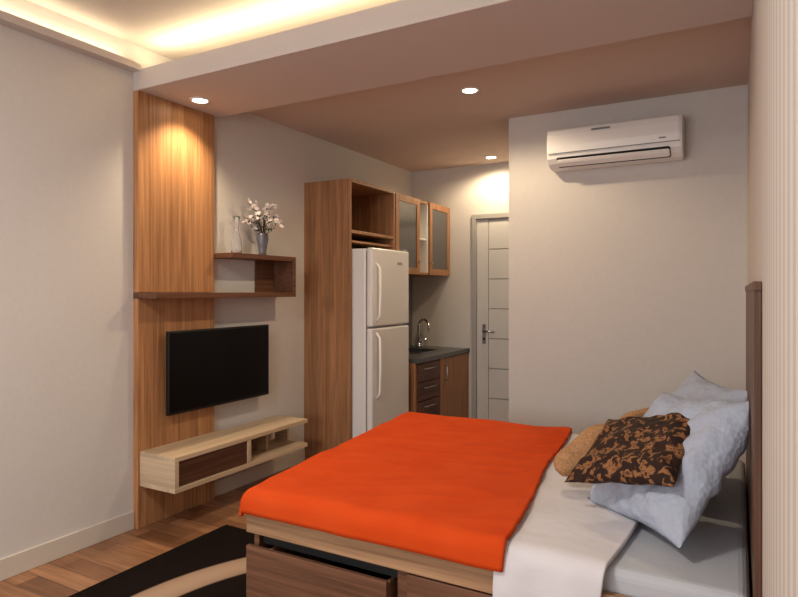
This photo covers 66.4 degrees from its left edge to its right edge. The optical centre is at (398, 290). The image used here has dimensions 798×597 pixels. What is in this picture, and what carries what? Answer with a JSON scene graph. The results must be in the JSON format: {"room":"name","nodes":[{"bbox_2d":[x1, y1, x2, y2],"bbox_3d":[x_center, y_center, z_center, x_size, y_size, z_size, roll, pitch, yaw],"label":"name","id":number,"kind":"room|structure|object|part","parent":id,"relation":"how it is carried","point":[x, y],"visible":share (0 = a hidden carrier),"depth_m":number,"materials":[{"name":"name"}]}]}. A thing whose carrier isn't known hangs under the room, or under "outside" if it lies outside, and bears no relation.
{"room":"studio apartment","nodes":[
{"label":"studio apartment","id":0,"kind":"room"},
{"bbox_2d":[0,464,297,596],"bbox_3d":[-0.490,1.450,2.274,3.375,0.100,8.500,0,0,29],"label":"floor","id":1,"kind":"structure","parent":0,"point":[65,576],"depth_m":3.29,"materials":[{"name":"laminate"}]},
{"bbox_2d":[68,525,391,596],"bbox_3d":[-0.961,1.393,2.347,1.360,0.014,2.170,0,0,29],"label":"rug","id":2,"kind":"object","parent":1,"relation":"on","point":[211,564],"visible":0.45,"depth_m":2.99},
{"bbox_2d":[304,178,394,459],"bbox_3d":[-0.408,0.256,5.223,0.453,2.289,0.721,0,0,29],"label":"tall cabinet","id":3,"kind":"object","parent":1,"relation":"on","point":[341,216],"visible":0.73,"depth_m":4.93,"materials":[{"name":"brown wood"}]},
{"bbox_2d":[352,240,391,248],"bbox_3d":[-0.417,-0.398,5.228,0.433,0.015,0.675,0,0,29],"label":"shelf","id":4,"kind":"object","parent":3,"relation":"attached to","point":[355,244],"depth_m":5.35,"materials":[{"name":"brown wood"}]},
{"bbox_2d":[352,247,408,437],"bbox_3d":[-0.299,0.522,5.146,0.638,1.755,0.615,0,0,29],"label":"refrigerator","id":5,"kind":"object","parent":1,"relation":"on","point":[380,277],"visible":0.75,"depth_m":4.83,"materials":[{"name":"metal"}]},
{"bbox_3d":[-0.161,0.590,4.797,0.058,0.533,0.020,0,0,29],"label":"handle","id":6,"kind":"part","parent":5,"relation":"part of","materials":[{"name":"white plastic"}]},
{"bbox_3d":[-0.083,0.812,5.026,0.052,1.036,0.615,0,0,29],"label":"door","id":7,"kind":"part","parent":5,"relation":"part of","materials":[{"name":"metal"}]},
{"bbox_2d":[367,247,408,326],"bbox_3d":[-0.063,-0.029,5.014,0.098,0.623,0.615,0,0,29],"label":"freezer","id":8,"kind":"object","parent":5,"relation":"in","point":[387,270],"depth_m":4.95,"materials":[{"name":"white plastic"}]},
{"bbox_2d":[409,345,469,417],"bbox_3d":[0.163,0.994,5.993,0.703,0.813,1.165,0,0,29],"label":"base cabinet","id":9,"kind":"object","parent":1,"relation":"on","point":[438,376],"depth_m":5.79,"materials":[{"name":"brown wood"}]},
{"bbox_2d":[416,318,429,347],"bbox_3d":[0.268,0.437,6.365,0.203,0.310,0.087,0,0,45],"label":"kitchen faucet","id":10,"kind":"object","parent":9,"relation":"on","point":[418,345],"visible":1,"depth_m":6.38,"materials":[{"name":"silver metal"}]},
{"bbox_2d":[409,347,441,353],"bbox_3d":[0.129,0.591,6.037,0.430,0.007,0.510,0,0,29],"label":"sink","id":11,"kind":"object","parent":9,"relation":"in","point":[425,350],"depth_m":6.23,"materials":[{"name":"metal"}]},
{"bbox_3d":[0.273,0.727,5.548,0.022,0.158,0.435,0,0,29],"label":"drawer","id":12,"kind":"part","parent":9,"relation":"part of","materials":[{"name":"brown wood"}]},
{"bbox_3d":[0.273,0.895,5.548,0.022,0.158,0.435,0,0,29],"label":"drawer","id":13,"kind":"part","parent":9,"relation":"part of","materials":[{"name":"brown wood"}]},
{"bbox_3d":[0.273,1.063,5.548,0.022,0.158,0.435,0,0,29],"label":"drawer","id":14,"kind":"part","parent":9,"relation":"part of","materials":[{"name":"brown wood"}]},
{"bbox_3d":[0.564,0.975,6.071,0.022,0.670,0.620,0,0,29],"label":"cupboard door","id":15,"kind":"part","parent":9,"relation":"part of","materials":[{"name":"brown wood"}]},
{"bbox_2d":[246,281,761,596],"bbox_3d":[0.529,0.688,2.898,1.998,1.425,1.930,0,0,29],"label":"bed","id":16,"kind":"object","parent":1,"relation":"on","point":[721,556],"visible":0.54,"depth_m":2.13,"materials":[{"name":"brown wood"}]},
{"bbox_3d":[-0.438,1.210,2.696,0.015,0.280,0.512,0,0,29],"label":"drawer","id":17,"kind":"part","parent":16,"relation":"part of","materials":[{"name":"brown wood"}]},
{"bbox_3d":[-0.329,1.202,2.331,0.660,0.336,0.020,0,0,29],"label":"drawer","id":18,"kind":"part","parent":16,"relation":"part of","materials":[{"name":"brown wood"}]},
{"bbox_3d":[0.056,1.210,2.422,0.015,0.280,0.512,0,0,29],"label":"drawer","id":19,"kind":"part","parent":16,"relation":"part of","materials":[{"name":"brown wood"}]},
{"bbox_2d":[239,412,571,572],"bbox_3d":[0.189,0.862,3.035,1.308,0.143,1.771,0,0,29],"label":"blanket","id":20,"kind":"object","parent":16,"relation":"on","point":[448,488],"visible":1,"depth_m":2.49,"materials":[{"name":"fabric"}]},
{"bbox_3d":[0.165,0.957,2.105,1.818,0.087,0.030,0,0,29],"label":"rail","id":21,"kind":"part","parent":16,"relation":"part of","materials":[{"name":"brown wood"}]},
{"bbox_3d":[0.332,1.189,2.012,0.685,0.362,0.020,0,0,29],"label":"drawer closed","id":22,"kind":"part","parent":16,"relation":"part of","materials":[{"name":"brown wood"}]},
{"bbox_2d":[493,434,638,596],"bbox_3d":[0.790,1.044,2.698,0.590,0.456,1.781,0,0,25],"label":"sheet","id":23,"kind":"object","parent":16,"relation":"on","point":[564,544],"visible":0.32,"depth_m":1.98,"materials":[{"name":"fabric"}]},
{"bbox_2d":[553,407,649,476],"bbox_3d":[0.905,0.640,2.588,0.534,0.254,0.150,0,0,-20],"label":"bolster pillow","id":24,"kind":"object","parent":16,"relation":"on","point":[566,459],"visible":0.3,"depth_m":2.51,"materials":[{"name":"beige fabric"}]},
{"bbox_2d":[565,412,689,486],"bbox_3d":[0.859,0.570,2.205,0.342,0.274,0.460,0,0,-38],"label":"cushion","id":25,"kind":"object","parent":16,"relation":"on","point":[631,450],"visible":0.87,"depth_m":2.14,"materials":[{"name":"fabric"}]},
{"bbox_2d":[588,392,748,548],"bbox_3d":[0.951,0.588,2.217,0.553,0.458,0.697,0,0,29],"label":"bed pillow","id":26,"kind":"object","parent":16,"relation":"on","point":[719,429],"depth_m":2.00,"materials":[{"name":"white fabric"}]},
{"bbox_3d":[0.516,0.898,2.851,1.933,0.100,1.605,0,0,29],"label":"mattress","id":27,"kind":"part","parent":16,"relation":"part of","materials":[{"name":"fabric"}]},
{"bbox_2d":[672,370,746,401],"bbox_3d":[1.229,0.600,2.669,0.506,0.434,0.711,0,0,29],"label":"bed pillow","id":28,"kind":"object","parent":16,"relation":"on","point":[694,386],"depth_m":2.58,"materials":[{"name":"white fabric"}]},
{"bbox_3d":[1.395,0.693,2.417,0.017,1.415,1.920,0,0,29],"label":"headboard","id":29,"kind":"part","parent":16,"relation":"part of","materials":[{"name":"brown wood"}]},
{"bbox_2d":[0,0,411,558],"bbox_3d":[-1.921,-0.075,3.069,0.100,2.950,8.500,0,0,29],"label":"wall","id":30,"kind":"structure","parent":0,"point":[66,115],"depth_m":3.34,"materials":[{"name":"paint"}]},
{"bbox_2d":[0,511,133,580],"bbox_3d":[-2.725,1.347,1.503,0.015,0.105,4.780,0,0,29],"label":"baseboard","id":31,"kind":"structure","parent":30,"relation":"attached to","point":[12,565],"depth_m":3.21,"materials":[{"name":"white wood"}]},
{"bbox_2d":[0,10,140,71],"bbox_3d":[-2.700,-1.310,1.492,0.070,0.040,4.784,0,0,29],"label":"trim","id":32,"kind":"structure","parent":30,"relation":"attached to","point":[9,20],"depth_m":3.18,"materials":[{"name":"paint"}]},
{"bbox_2d":[133,90,213,292],"bbox_3d":[-1.406,-0.586,3.852,0.040,1.189,0.601,0,0,29],"label":"board","id":33,"kind":"object","parent":30,"relation":"attached to","point":[173,143],"visible":1,"depth_m":3.79,"materials":[{"name":"brown wood"}]},
{"bbox_2d":[133,298,213,528],"bbox_3d":[-1.406,0.723,3.852,0.040,1.355,0.601,0,0,29],"label":"board","id":34,"kind":"object","parent":30,"relation":"attached to","point":[152,318],"visible":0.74,"depth_m":3.71,"materials":[{"name":"brown wood"}]},
{"bbox_2d":[166,324,268,415],"bbox_3d":[-1.203,0.504,4.118,0.056,0.515,0.910,0,0,29],"label":"television","id":35,"kind":"object","parent":34,"relation":"attached to","point":[205,368],"visible":1,"depth_m":4.03,"materials":[{"name":"black plastic"}]},
{"bbox_2d":[140,415,307,493],"bbox_3d":[-1.101,1.048,4.054,0.297,0.205,1.217,0,0,29],"label":"tv console","id":36,"kind":"object","parent":34,"relation":"attached to","point":[179,466],"visible":1,"depth_m":3.78,"materials":[{"name":"brown wood"}]},
{"bbox_3d":[-1.133,1.048,3.729,0.022,0.141,0.554,0,0,29],"label":"drawer","id":37,"kind":"part","parent":36,"relation":"part of","materials":[{"name":"brown wood"}]},
{"bbox_2d":[133,252,295,298],"bbox_3d":[-1.174,-0.105,4.105,0.200,0.299,1.268,0,0,29],"label":"wall shelf","id":38,"kind":"object","parent":30,"relation":"attached to","point":[275,276],"visible":0.97,"depth_m":4.51,"materials":[{"name":"brown wood"}]},
{"bbox_3d":[-1.174,0.028,4.105,0.200,0.033,1.268,0,0,29],"label":"shelf","id":39,"kind":"part","parent":38,"relation":"part of","materials":[{"name":"brown wood"}]},
{"bbox_2d":[231,216,241,252],"bbox_3d":[-1.119,-0.386,4.203,0.080,0.260,0.080,0,0,29],"label":"glass vase","id":40,"kind":"object","parent":38,"relation":"on","point":[236,243],"visible":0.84,"depth_m":4.18,"materials":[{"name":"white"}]},
{"bbox_3d":[-1.027,-0.238,4.370,0.200,0.033,0.662,0,0,29],"label":"shelf","id":41,"kind":"part","parent":38,"relation":"part of","materials":[{"name":"brown wood"}]},
{"bbox_2d":[242,197,283,254],"bbox_3d":[-0.962,-0.459,4.372,0.285,0.406,0.347,0,0,29],"label":"flower vase","id":42,"kind":"object","parent":38,"relation":"on","point":[262,239],"visible":0.96,"depth_m":4.38,"materials":[{"name":"ceramic"}]},
{"bbox_3d":[-1.011,-0.105,4.589,0.015,0.233,0.200,0,0,29],"label":"panel","id":43,"kind":"part","parent":38,"relation":"part of","materials":[{"name":"brown wood"}]},
{"bbox_3d":[-0.874,-0.105,4.645,0.200,0.233,0.032,0,0,29],"label":"panel","id":44,"kind":"part","parent":38,"relation":"part of","materials":[{"name":"brown wood"}]},
{"bbox_2d":[214,449,304,496],"bbox_3d":[-1.021,1.347,4.571,0.015,0.105,1.000,0,0,29],"label":"baseboard","id":45,"kind":"structure","parent":30,"relation":"attached to","point":[226,484],"depth_m":4.51,"materials":[{"name":"white wood"}]},
{"bbox_2d":[403,277,411,344],"bbox_3d":[-0.140,0.217,6.161,0.008,0.746,1.165,0,0,29],"label":"tile backsplash","id":46,"kind":"structure","parent":30,"relation":"attached to","point":[409,323],"depth_m":6.63,"materials":[{"name":"grey tile"}]},
{"bbox_2d":[395,193,449,276],"bbox_3d":[0.064,-0.517,6.045,0.480,0.718,1.170,0,0,29],"label":"upper cabinet","id":47,"kind":"object","parent":30,"relation":"attached to","point":[422,228],"visible":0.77,"depth_m":6.03,"materials":[{"name":"brown wood"}]},
{"bbox_3d":[0.078,-0.517,5.639,0.006,0.598,0.345,0,0,29],"label":"door glass","id":48,"kind":"part","parent":47,"relation":"part of","materials":[{"name":"grey glass"}]},
{"bbox_3d":[0.079,-0.846,5.639,0.020,0.060,0.345,0,0,29],"label":"door rail","id":49,"kind":"part","parent":47,"relation":"part of","materials":[{"name":"brown wood"}]},
{"bbox_3d":[0.079,-0.188,5.639,0.020,0.060,0.345,0,0,29],"label":"door rail","id":50,"kind":"part","parent":47,"relation":"part of","materials":[{"name":"brown wood"}]},
{"bbox_3d":[0.412,-0.517,6.240,0.006,0.598,0.360,0,0,29],"label":"door glass","id":51,"kind":"part","parent":47,"relation":"part of","materials":[{"name":"grey glass"}]},
{"bbox_3d":[0.413,-0.846,6.240,0.020,0.060,0.360,0,0,29],"label":"door rail","id":52,"kind":"part","parent":47,"relation":"part of","materials":[{"name":"brown wood"}]},
{"bbox_3d":[0.413,-0.188,6.240,0.020,0.060,0.360,0,0,29],"label":"door rail","id":53,"kind":"part","parent":47,"relation":"part of","materials":[{"name":"brown wood"}]},
{"bbox_2d":[28,0,399,59],"bbox_3d":[-1.255,-1.505,0.897,3.175,0.090,5.150,0,0,29],"label":"ceiling","id":54,"kind":"structure","parent":0,"point":[172,29],"depth_m":3.25,"materials":[{"name":"paint"}]},
{"bbox_2d":[412,166,471,417],"bbox_3d":[0.473,0.050,6.544,0.710,2.700,0.100,0,0,29],"label":"wall","id":55,"kind":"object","parent":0,"point":[445,302],"visible":0.5,"depth_m":6.45,"materials":[{"name":"paint"}]},
{"bbox_2d":[472,212,508,418],"bbox_3d":[1.123,0.305,6.149,0.810,2.190,0.080,0,0,29],"label":"door frame","id":56,"kind":"structure","parent":55,"relation":"attached to","point":[474,220],"depth_m":6.30,"materials":[{"name":"paint"}]},
{"bbox_2d":[472,162,508,214],"bbox_3d":[1.159,-1.045,6.163,0.860,0.510,0.100,0,0,29],"label":"lintel","id":57,"kind":"object","parent":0,"point":[490,182],"visible":0.29,"depth_m":6.23,"materials":[{"name":"paint"}]},
{"bbox_2d":[248,17,750,171],"bbox_3d":[0.761,-1.425,4.525,3.175,0.250,3.150,0,0,29],"label":"ceiling","id":58,"kind":"structure","parent":0,"point":[425,124],"depth_m":4.06,"materials":[{"name":"paint"}]},
{"bbox_2d":[133,0,752,117],"bbox_3d":[-0.025,-1.240,3.111,3.175,0.119,0.646,0,0,29],"label":"beam","id":59,"kind":"structure","parent":58,"relation":"attached to","point":[401,41],"depth_m":2.97,"materials":[{"name":"paint"}]},
{"bbox_2d":[189,97,210,103],"bbox_3d":[-1.229,-1.175,3.768,0.126,0.008,0.126,0,0,29],"label":"recessed light","id":60,"kind":"object","parent":59,"relation":"attached to","point":[200,100],"visible":1,"depth_m":3.77,"materials":[{"name":"white plastic"}]},
{"bbox_2d":[460,87,479,93],"bbox_3d":[0.458,-1.296,3.944,0.126,0.008,0.126,0,0,29],"label":"recessed light","id":61,"kind":"object","parent":58,"relation":"in","point":[467,90],"visible":1,"depth_m":3.95,"materials":[{"name":"white plastic"}]},
{"bbox_2d":[484,156,496,158],"bbox_3d":[0.893,-1.296,5.917,0.126,0.008,0.126,0,0,29],"label":"recessed light","id":62,"kind":"object","parent":58,"relation":"in","point":[486,157],"visible":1,"depth_m":5.92,"materials":[{"name":"white plastic"}]},
{"bbox_2d":[509,84,747,468],"bbox_3d":[1.584,0.050,4.245,1.665,2.700,0.120,0,0,29],"label":"wall","id":63,"kind":"structure","parent":0,"point":[626,282],"depth_m":4.20,"materials":[{"name":"white paint"}]},
{"bbox_2d":[547,114,683,171],"bbox_3d":[1.450,-0.991,4.125,0.857,0.269,0.220,0,0,29],"label":"air conditioner","id":64,"kind":"object","parent":63,"relation":"attached to","point":[660,138],"visible":1,"depth_m":4.03,"materials":[{"name":"white plastic"}]},
{"bbox_3d":[1.402,-1.031,4.040,0.837,0.158,0.019,0,0,29],"label":"panel","id":65,"kind":"part","parent":64,"relation":"part of","materials":[{"name":"white plastic"}]},
{"bbox_2d":[748,0,797,596],"bbox_3d":[0.558,-0.075,0.788,0.100,2.950,6.920,0,0,29],"label":"wall","id":66,"kind":"structure","parent":0,"point":[773,55],"depth_m":1.02,"materials":[{"name":"paint"}]},
{"bbox_2d":[746,101,747,285],"bbox_3d":[2.175,0.058,3.814,0.012,2.475,0.060,0,0,29],"label":"trim","id":67,"kind":"structure","parent":66,"relation":"attached to","point":[746,101],"depth_m":3.79,"materials":[{"name":"white paint"}]},
{"bbox_3d":[1.605,0.050,5.915,0.160,2.700,0.100,0,0,29],"label":"pier","id":68,"kind":"object","parent":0,"visible":0},
{"bbox_3d":[1.499,0.305,5.940,0.050,2.190,0.080,0,0,29],"label":"door frame","id":69,"kind":"structure","parent":68,"relation":"attached to","visible":0},
{"bbox_2d":[477,218,508,421],"bbox_3d":[1.146,0.330,6.139,0.760,2.140,0.045,0,0,29],"label":"door","id":70,"kind":"structure","parent":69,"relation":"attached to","point":[494,218],"depth_m":6.21,"materials":[{"name":"paint"}]},
{"bbox_3d":[0.863,0.330,6.279,0.122,2.130,0.015,0,0,29],"label":"stile","id":71,"kind":"part","parent":70,"relation":"part of","materials":[{"name":"white wood"}]},
{"bbox_2d":[482,324,485,343],"bbox_3d":[0.875,0.440,6.259,0.040,0.200,0.008,0,0,29],"label":"lock plate","id":72,"kind":"object","parent":70,"relation":"attached to","point":[483,325],"visible":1,"depth_m":6.25,"materials":[{"name":"silver metal"}]},
{"bbox_3d":[1.139,1.248,6.126,0.498,0.294,0.015,0,0,29],"label":"slat","id":73,"kind":"part","parent":70,"relation":"part of","materials":[{"name":"white wood"}]},
{"bbox_3d":[1.139,0.944,6.126,0.498,0.294,0.015,0,0,29],"label":"slat","id":74,"kind":"part","parent":70,"relation":"part of","materials":[{"name":"white wood"}]},
{"bbox_3d":[1.139,0.639,6.126,0.498,0.294,0.015,0,0,29],"label":"slat","id":75,"kind":"part","parent":70,"relation":"part of","materials":[{"name":"white wood"}]},
{"bbox_3d":[1.139,0.335,6.126,0.498,0.294,0.015,0,0,29],"label":"slat","id":76,"kind":"part","parent":70,"relation":"part of","materials":[{"name":"white wood"}]},
{"bbox_3d":[1.139,0.031,6.126,0.498,0.294,0.015,0,0,29],"label":"slat","id":77,"kind":"part","parent":70,"relation":"part of","materials":[{"name":"white wood"}]},
{"bbox_3d":[1.139,-0.274,6.126,0.498,0.294,0.015,0,0,29],"label":"slat","id":78,"kind":"part","parent":70,"relation":"part of","materials":[{"name":"white wood"}]},
{"bbox_3d":[1.139,-0.578,6.126,0.498,0.294,0.015,0,0,29],"label":"slat","id":79,"kind":"part","parent":70,"relation":"part of","materials":[{"name":"white wood"}]}
]}

